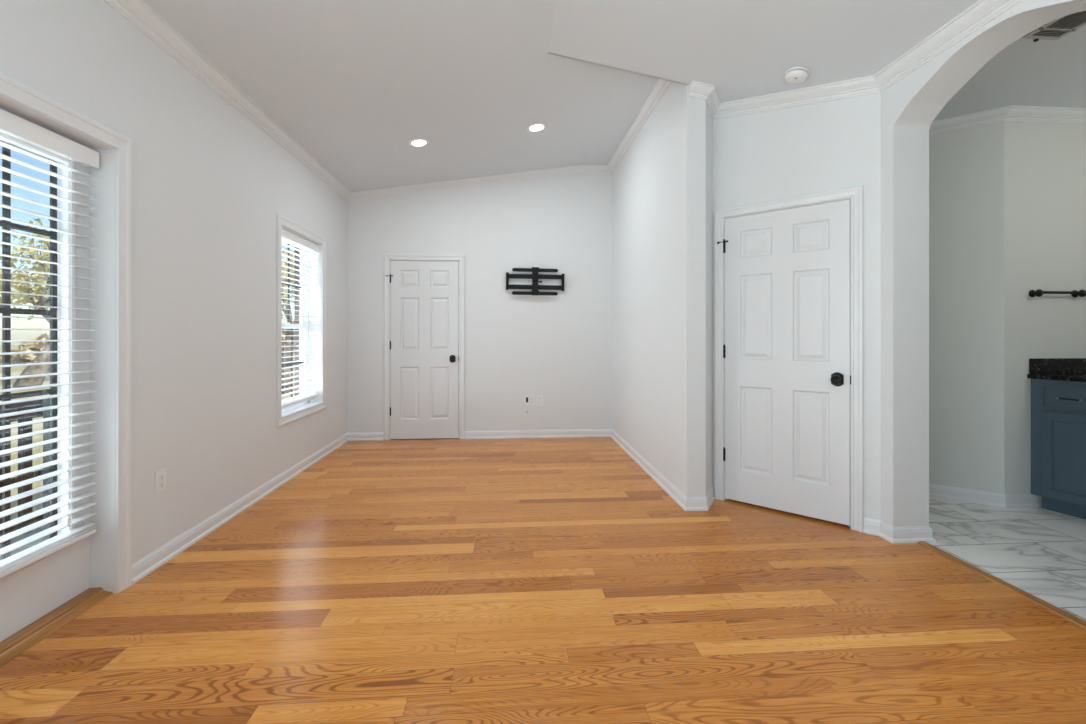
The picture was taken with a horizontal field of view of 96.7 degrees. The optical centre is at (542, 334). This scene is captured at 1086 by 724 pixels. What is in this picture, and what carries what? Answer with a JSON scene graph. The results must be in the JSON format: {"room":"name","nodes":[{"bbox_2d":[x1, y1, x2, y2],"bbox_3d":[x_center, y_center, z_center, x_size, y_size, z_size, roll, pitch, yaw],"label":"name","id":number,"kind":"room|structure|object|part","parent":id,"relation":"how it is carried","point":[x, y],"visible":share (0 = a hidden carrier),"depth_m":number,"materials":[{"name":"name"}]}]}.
{"room":"empty bedroom","nodes":[
{"label":"empty bedroom","id":0,"kind":"room"},
{"bbox_2d":[0,0,346,563],"bbox_3d":[-1.979,-0.300,0.932,0.183,3.000,9.345,0,0,-4],"label":"wall","id":1,"kind":"structure","parent":0,"point":[209,186],"depth_m":2.81,"materials":[{"name":"white paint"}]},
{"bbox_2d":[0,108,98,577],"bbox_3d":[-2.030,0.034,1.821,0.064,1.740,0.785,0,0,-4],"label":"blind","id":2,"kind":"object","parent":1,"relation":"attached to","point":[12,125],"visible":1,"depth_m":1.98,"materials":[{"name":"white"}]},
{"bbox_3d":[-2.036,0.895,1.821,0.048,0.018,0.771,0,0,-4],"label":"rail","id":3,"kind":"part","parent":2,"relation":"part of","materials":[{"name":"white"}]},
{"bbox_3d":[-2.023,0.022,2.059,0.015,1.584,0.014,0,0,-4],"label":"lift cord","id":4,"kind":"part","parent":2,"relation":"part of","materials":[{"name":"white plastic"}]},
{"bbox_3d":[-2.054,0.054,2.077,0.053,1.681,0.002,0,0,-4],"label":"ladder cord","id":5,"kind":"part","parent":2,"relation":"part of","materials":[{"name":"white plastic"}]},
{"bbox_2d":[0,71,131,666],"bbox_3d":[-2.059,0.132,1.812,0.254,2.136,0.995,0,0,-4],"label":"door","id":6,"kind":"structure","parent":1,"relation":"in","point":[37,599],"depth_m":2.18,"materials":[{"name":"white paint"}]},
{"bbox_3d":[-2.066,0.074,1.812,0.031,1.718,0.677,0,0,-4],"label":"glass frame","id":7,"kind":"part","parent":6,"relation":"part of","materials":[{"name":"white"}]},
{"bbox_2d":[155,468,165,494],"bbox_3d":[-1.998,0.768,2.528,0.008,0.122,0.078,0,0,-4],"label":"electrical outlet","id":8,"kind":"object","parent":1,"relation":"attached to","point":[160,476],"visible":1,"depth_m":2.52,"materials":[{"name":"white plastic"}]},
{"bbox_2d":[104,0,241,104],"bbox_3d":[-1.762,-1.550,-0.278,0.075,0.092,6.900,0,0,-4],"label":"trim","id":9,"kind":"structure","parent":1,"relation":"attached to","point":[138,13],"depth_m":2.58,"materials":[{"name":"white"}]},
{"bbox_2d":[132,432,383,583],"bbox_3d":[-1.900,1.156,3.908,0.405,0.088,3.159,0,0,-4],"label":"baseboard","id":10,"kind":"structure","parent":1,"relation":"attached to","point":[163,554],"depth_m":3.13,"materials":[{"name":"white"}]},
{"bbox_2d":[276,213,325,427],"bbox_3d":[-2.224,-0.110,4.282,0.225,1.680,1.002,0,0,-4],"label":"window","id":11,"kind":"structure","parent":1,"relation":"in","point":[284,416],"depth_m":4.66,"materials":[{"name":"white"}]},
{"bbox_3d":[-2.301,-0.456,4.276,0.027,0.801,0.818,0,0,-4],"label":"sash","id":12,"kind":"part","parent":11,"relation":"part of","materials":[{"name":"white plastic"}]},
{"bbox_3d":[-2.271,0.270,4.278,0.028,0.733,0.818,0,0,-4],"label":"sash","id":13,"kind":"part","parent":11,"relation":"part of","materials":[{"name":"white plastic"}]},
{"bbox_2d":[282,228,318,408],"bbox_3d":[-2.182,-0.131,4.285,0.057,1.479,0.858,0,0,-4],"label":"blind","id":14,"kind":"object","parent":11,"relation":"attached to","point":[295,239],"visible":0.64,"depth_m":4.30,"materials":[{"name":"white"}]},
{"bbox_3d":[-2.183,0.600,4.284,0.048,0.018,0.844,0,0,-4],"label":"rail","id":15,"kind":"part","parent":14,"relation":"part of","materials":[{"name":"white"}]},
{"bbox_2d":[294,246,299,395],"bbox_3d":[-2.111,-0.400,0.973,0.074,3.200,9.445,0,0,-4],"label":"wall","id":16,"kind":"structure","parent":0,"point":[296,343],"depth_m":4.70,"materials":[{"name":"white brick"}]},
{"bbox_2d":[143,0,657,191],"bbox_3d":[-0.419,-1.821,0.980,3.335,0.530,9.415,0,0,-4],"label":"ceiling","id":17,"kind":"structure","parent":0,"point":[351,82],"depth_m":3.38,"materials":[{"name":"white paint"}]},
{"bbox_2d":[408,138,429,146],"bbox_3d":[-1.117,-1.726,4.346,0.194,0.035,0.195,0,0,0],"label":"recessed light","id":18,"kind":"object","parent":17,"relation":"in","point":[415,142],"visible":1,"depth_m":4.33,"materials":[{"name":"white plastic"}]},
{"bbox_2d":[526,122,546,131],"bbox_3d":[-0.058,-1.876,4.377,0.194,0.035,0.195,0,0,0],"label":"recessed light","id":19,"kind":"object","parent":17,"relation":"in","point":[538,126],"visible":1,"depth_m":4.36,"materials":[{"name":"white plastic"}]},
{"bbox_2d":[347,173,611,432],"bbox_3d":[-0.743,-0.500,5.656,3.365,3.400,0.160,0,0,-4],"label":"wall","id":20,"kind":"structure","parent":0,"point":[558,348],"depth_m":5.60,"materials":[{"name":"white paint"}]},
{"bbox_2d":[384,254,464,439],"bbox_3d":[-1.357,0.144,5.558,0.906,2.112,0.188,0,0,-4],"label":"door","id":21,"kind":"structure","parent":20,"relation":"in","point":[424,295],"depth_m":5.53,"materials":[{"name":"white paint"}]},
{"bbox_2d":[231,79,670,200],"bbox_3d":[-0.616,-1.739,4.389,3.035,0.455,2.385,0,0,-4],"label":"trim","id":22,"kind":"structure","parent":20,"relation":"attached to","point":[242,103],"depth_m":4.97,"materials":[{"name":"white"}]},
{"bbox_2d":[524,395,534,405],"bbox_3d":[-0.156,0.766,5.614,0.122,0.124,0.008,0,0,-4],"label":"wall plate","id":23,"kind":"object","parent":20,"relation":"attached to","point":[529,400],"visible":1,"depth_m":5.61,"materials":[{"name":"white plastic"}]},
{"bbox_2d":[506,267,564,295],"bbox_3d":[-0.090,-0.612,5.584,0.678,0.320,0.078,1,0,-4],"label":"mount","id":24,"kind":"object","parent":20,"relation":"attached to","point":[534,276],"visible":1,"depth_m":5.57,"materials":[{"name":"black metal"}]},
{"bbox_3d":[-0.262,-0.549,5.580,0.270,0.050,0.030,1,0,-4],"label":"folding arm","id":25,"kind":"part","parent":24,"relation":"part of","materials":[{"name":"black plastic"}]},
{"bbox_3d":[-0.260,-0.673,5.580,0.270,0.049,0.030,1,0,-4],"label":"folding arm","id":26,"kind":"part","parent":24,"relation":"part of","materials":[{"name":"black plastic"}]},
{"bbox_3d":[0.079,-0.545,5.604,0.270,0.050,0.030,1,0,-4],"label":"folding arm","id":27,"kind":"part","parent":24,"relation":"part of","materials":[{"name":"black plastic"}]},
{"bbox_3d":[0.081,-0.668,5.604,0.270,0.049,0.030,1,0,-4],"label":"folding arm","id":28,"kind":"part","parent":24,"relation":"part of","materials":[{"name":"black plastic"}]},
{"bbox_2d":[0,437,1085,723],"bbox_3d":[0.129,1.260,1.008,4.302,0.120,9.637,0,0,-4],"label":"floor","id":29,"kind":"structure","parent":0,"point":[432,580],"depth_m":2.02,"materials":[{"name":"brown wood"}]},
{"bbox_2d":[917,541,1085,628],"bbox_3d":[2.249,1.197,1.825,0.054,0.012,1.958,0,0,-4],"label":"trim","id":30,"kind":"structure","parent":29,"relation":"on","point":[1048,606],"depth_m":2.28,"materials":[{"name":"brown wood"}]},
{"bbox_2d":[612,82,712,496],"bbox_3d":[1.093,-0.500,4.558,0.400,3.400,2.495,0,0,-4],"label":"wall","id":31,"kind":"structure","parent":0,"point":[662,185],"depth_m":3.68,"materials":[{"name":"white paint"}]},
{"bbox_2d":[465,429,714,510],"bbox_3d":[0.604,1.156,4.830,1.411,0.088,3.043,0,0,-39],"label":"baseboard","id":32,"kind":"structure","parent":31,"relation":"attached to","point":[686,503],"depth_m":5.13,"materials":[{"name":"white"}]},
{"bbox_2d":[689,0,1022,119],"bbox_3d":[1.727,-1.573,0.050,0.988,0.258,7.050,0,0,-4],"label":"trim","id":33,"kind":"structure","parent":31,"relation":"attached to","point":[982,12],"depth_m":2.87,"materials":[{"name":"white"}]},
{"bbox_2d":[548,0,978,102],"bbox_3d":[1.294,-1.758,0.019,2.055,0.517,7.250,0,0,-4],"label":"ceiling","id":34,"kind":"structure","parent":0,"point":[745,49],"depth_m":2.75,"materials":[{"name":"white paint"}]},
{"bbox_2d":[784,66,808,83],"bbox_3d":[1.551,-1.581,2.955,0.134,0.064,0.136,0,0,11],"label":"smoke detector","id":35,"kind":"object","parent":34,"relation":"attached to","point":[794,75],"visible":1,"depth_m":2.92,"materials":[{"name":"white plastic"}]},
{"bbox_2d":[713,93,880,520],"bbox_3d":[1.684,-0.300,3.277,1.018,3.000,0.160,0,0,41],"label":"wall","id":36,"kind":"structure","parent":0,"point":[771,155],"depth_m":3.08,"materials":[{"name":"white paint"}]},
{"bbox_2d":[714,185,862,531],"bbox_3d":[1.622,0.147,3.259,0.912,2.106,0.188,0,0,41],"label":"door","id":37,"kind":"structure","parent":36,"relation":"in","point":[788,272],"depth_m":3.21,"materials":[{"name":"white paint"}]},
{"bbox_3d":[1.844,0.281,3.027,0.068,0.089,0.009,0,0,41],"label":"knob","id":38,"kind":"part","parent":37,"relation":"part of","materials":[{"name":"black metal"}]},
{"bbox_2d":[863,517,934,543],"bbox_3d":[2.099,1.156,2.893,0.315,0.088,0.233,0,0,-4],"label":"baseboard","id":39,"kind":"structure","parent":36,"relation":"attached to","point":[911,534],"depth_m":2.79,"materials":[{"name":"white"}]},
{"bbox_2d":[881,0,1085,526],"bbox_3d":[2.355,-0.300,-0.266,0.220,3.000,6.330,0,0,-4],"label":"wall","id":40,"kind":"structure","parent":0,"point":[909,106],"depth_m":2.80,"materials":[{"name":"white paint"}]},
{"bbox_2d":[929,121,1085,505],"bbox_3d":[3.555,-0.205,3.927,2.840,2.810,1.081,0,0,-4],"label":"wall","id":41,"kind":"structure","parent":0,"point":[1007,200],"depth_m":3.40,"materials":[{"name":"white paint"}]},
{"bbox_2d":[929,484,1039,507],"bbox_3d":[2.769,1.156,3.689,1.521,0.088,0.161,0,0,31],"label":"baseboard","id":42,"kind":"structure","parent":41,"relation":"attached to","point":[947,492],"depth_m":3.41,"materials":[{"name":"white"}]},
{"bbox_2d":[929,105,1085,135],"bbox_3d":[3.436,-1.521,3.527,2.835,0.078,0.586,0,0,14],"label":"trim","id":43,"kind":"structure","parent":41,"relation":"attached to","point":[1012,113],"depth_m":3.37,"materials":[{"name":"white"}]},
{"bbox_2d":[1029,289,1085,297],"bbox_3d":[3.617,-0.286,3.359,0.449,0.052,0.060,0,0,-4],"label":"towel bar","id":44,"kind":"object","parent":41,"relation":"attached to","point":[1032,293],"visible":1,"depth_m":3.34,"materials":[{"name":"black metal"}]},
{"bbox_3d":[3.419,-0.286,3.345,0.052,0.052,0.060,0,0,-4],"label":"post","id":45,"kind":"part","parent":44,"relation":"part of","materials":[{"name":"black metal"}]},
{"bbox_3d":[3.742,-0.286,3.368,0.052,0.052,0.060,0,0,-4],"label":"post","id":46,"kind":"part","parent":44,"relation":"part of","materials":[{"name":"black metal"}]},
{"bbox_2d":[1029,358,1085,373],"bbox_3d":[3.889,0.220,3.398,0.992,0.107,0.020,0,0,-4],"label":"backsplash","id":47,"kind":"structure","parent":41,"relation":"attached to","point":[1036,365],"depth_m":3.37,"materials":[{"name":"black stone"}]},
{"bbox_2d":[929,496,1085,620],"bbox_3d":[3.714,1.260,1.284,2.805,0.120,6.250,0,0,-4],"label":"floor","id":48,"kind":"structure","parent":0,"point":[1040,552],"depth_m":2.76,"materials":[{"name":"stone"}]},
{"bbox_2d":[1031,378,1085,518],"bbox_3d":[3.816,0.753,2.998,0.632,0.894,0.979,0,0,-19],"label":"base cabinet","id":49,"kind":"object","parent":48,"relation":"on","point":[1058,407],"visible":1,"depth_m":3.22,"materials":[{"name":"blue wood"}]},
{"bbox_2d":[1027,374,1085,381],"bbox_3d":[3.840,0.289,2.999,0.627,0.031,1.006,0,0,-19],"label":"countertop","id":50,"kind":"structure","parent":49,"relation":"on","point":[1064,377],"depth_m":3.23,"materials":[{"name":"black stone"}]},
{"bbox_3d":[3.469,0.423,3.163,0.019,0.153,0.305,0,0,-19],"label":"drawer","id":51,"kind":"part","parent":49,"relation":"part of","materials":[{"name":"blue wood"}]},
{"bbox_3d":[3.469,0.811,3.163,0.019,0.578,0.305,0,0,-19],"label":"door","id":52,"kind":"part","parent":49,"relation":"part of","materials":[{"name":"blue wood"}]},
{"bbox_3d":[3.433,0.423,3.151,0.010,0.010,0.100,0,0,-19],"label":"handle","id":53,"kind":"part","parent":49,"relation":"part of","materials":[{"name":"black metal"}]},
{"bbox_2d":[933,25,1085,120],"bbox_3d":[3.684,-1.610,1.320,3.060,0.100,6.500,0,0,-4],"label":"ceiling","id":54,"kind":"structure","parent":0,"point":[1047,73],"depth_m":2.96,"materials":[{"name":"white paint"}]},
{"bbox_2d":[1022,11,1085,41],"bbox_3d":[2.627,-1.552,2.353,0.200,0.016,0.395,0,0,-4],"label":"ceiling vent","id":55,"kind":"object","parent":54,"relation":"in","point":[1056,29],"visible":0.89,"depth_m":2.45,"materials":[{"name":"grey metal"}]},
{"label":"outside","id":56,"kind":"structure","parent":0,"visible":0},
{"bbox_2d":[0,524,49,560],"bbox_3d":[-2.799,1.425,1.401,1.120,0.150,5.200,0,0,-4],"label":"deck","id":57,"kind":"object","parent":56,"point":[47,537],"depth_m":3.17,"materials":[{"name":"grey wood"}]},
{"bbox_2d":[0,398,49,543],"bbox_3d":[-3.249,0.850,1.945,0.120,1.000,4.050,0,0,-4],"label":"deck railing","id":58,"kind":"object","parent":57,"relation":"on","point":[35,404],"visible":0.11,"depth_m":3.07,"materials":[{"name":"black paint"}]},
{"bbox_3d":[-3.249,0.445,1.945,0.120,0.040,3.950,0,0,-4],"label":"rail","id":59,"kind":"part","parent":58,"relation":"part of","materials":[{"name":"black paint"}]},
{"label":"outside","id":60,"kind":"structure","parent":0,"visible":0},
{"bbox_2d":[0,345,293,544],"bbox_3d":[-47.786,1.950,21.603,87.800,0.300,130.000,0,0,-4],"label":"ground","id":61,"kind":"structure","parent":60,"point":[15,371],"depth_m":8.28,"materials":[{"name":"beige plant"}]},
{"bbox_2d":[0,218,49,387],"bbox_3d":[-17.628,-1.070,18.868,4.260,6.201,4.929,0,0,43],"label":"tree","id":62,"kind":"object","parent":61,"relation":"on","point":[43,300],"visible":0.2,"depth_m":17.45,"materials":[{"name":"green plant"}]},
{"bbox_2d":[0,243,49,308],"bbox_3d":[-25.404,-1.192,21.135,6.324,6.364,6.327,0,0,-4],"label":"tree","id":63,"kind":"object","parent":61,"relation":"on","point":[12,252],"visible":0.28,"depth_m":22.53,"materials":[{"name":"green plant"}]},
{"bbox_2d":[0,264,49,309],"bbox_3d":[-27.662,-1.571,28.869,6.117,7.062,7.180,0,0,28],"label":"tree","id":64,"kind":"object","parent":61,"relation":"on","point":[37,276],"visible":0.05,"depth_m":27.33,"materials":[{"name":"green plant"}]},
{"bbox_2d":[0,328,293,363],"bbox_3d":[-33.819,-0.022,31.558,20.023,4.828,63.130,0,0,43],"label":"foliage","id":65,"kind":"object","parent":61,"relation":"on","point":[24,346],"visible":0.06,"depth_m":30.75,"materials":[{"name":"green plant"}]},
{"bbox_2d":[282,242,293,394],"bbox_3d":[-7.376,-1.026,14.599,3.442,5.979,5.562,0,0,17],"label":"tree","id":66,"kind":"object","parent":61,"relation":"on","point":[287,338],"visible":0.06,"depth_m":14.47,"materials":[{"name":"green plant"}]},
{"bbox_2d":[282,256,293,370],"bbox_3d":[-11.973,-1.265,23.683,6.341,6.385,4.938,0,0,-4],"label":"tree","id":67,"kind":"object","parent":61,"relation":"on","point":[292,296],"visible":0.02,"depth_m":23.48,"materials":[{"name":"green plant"}]}
]}

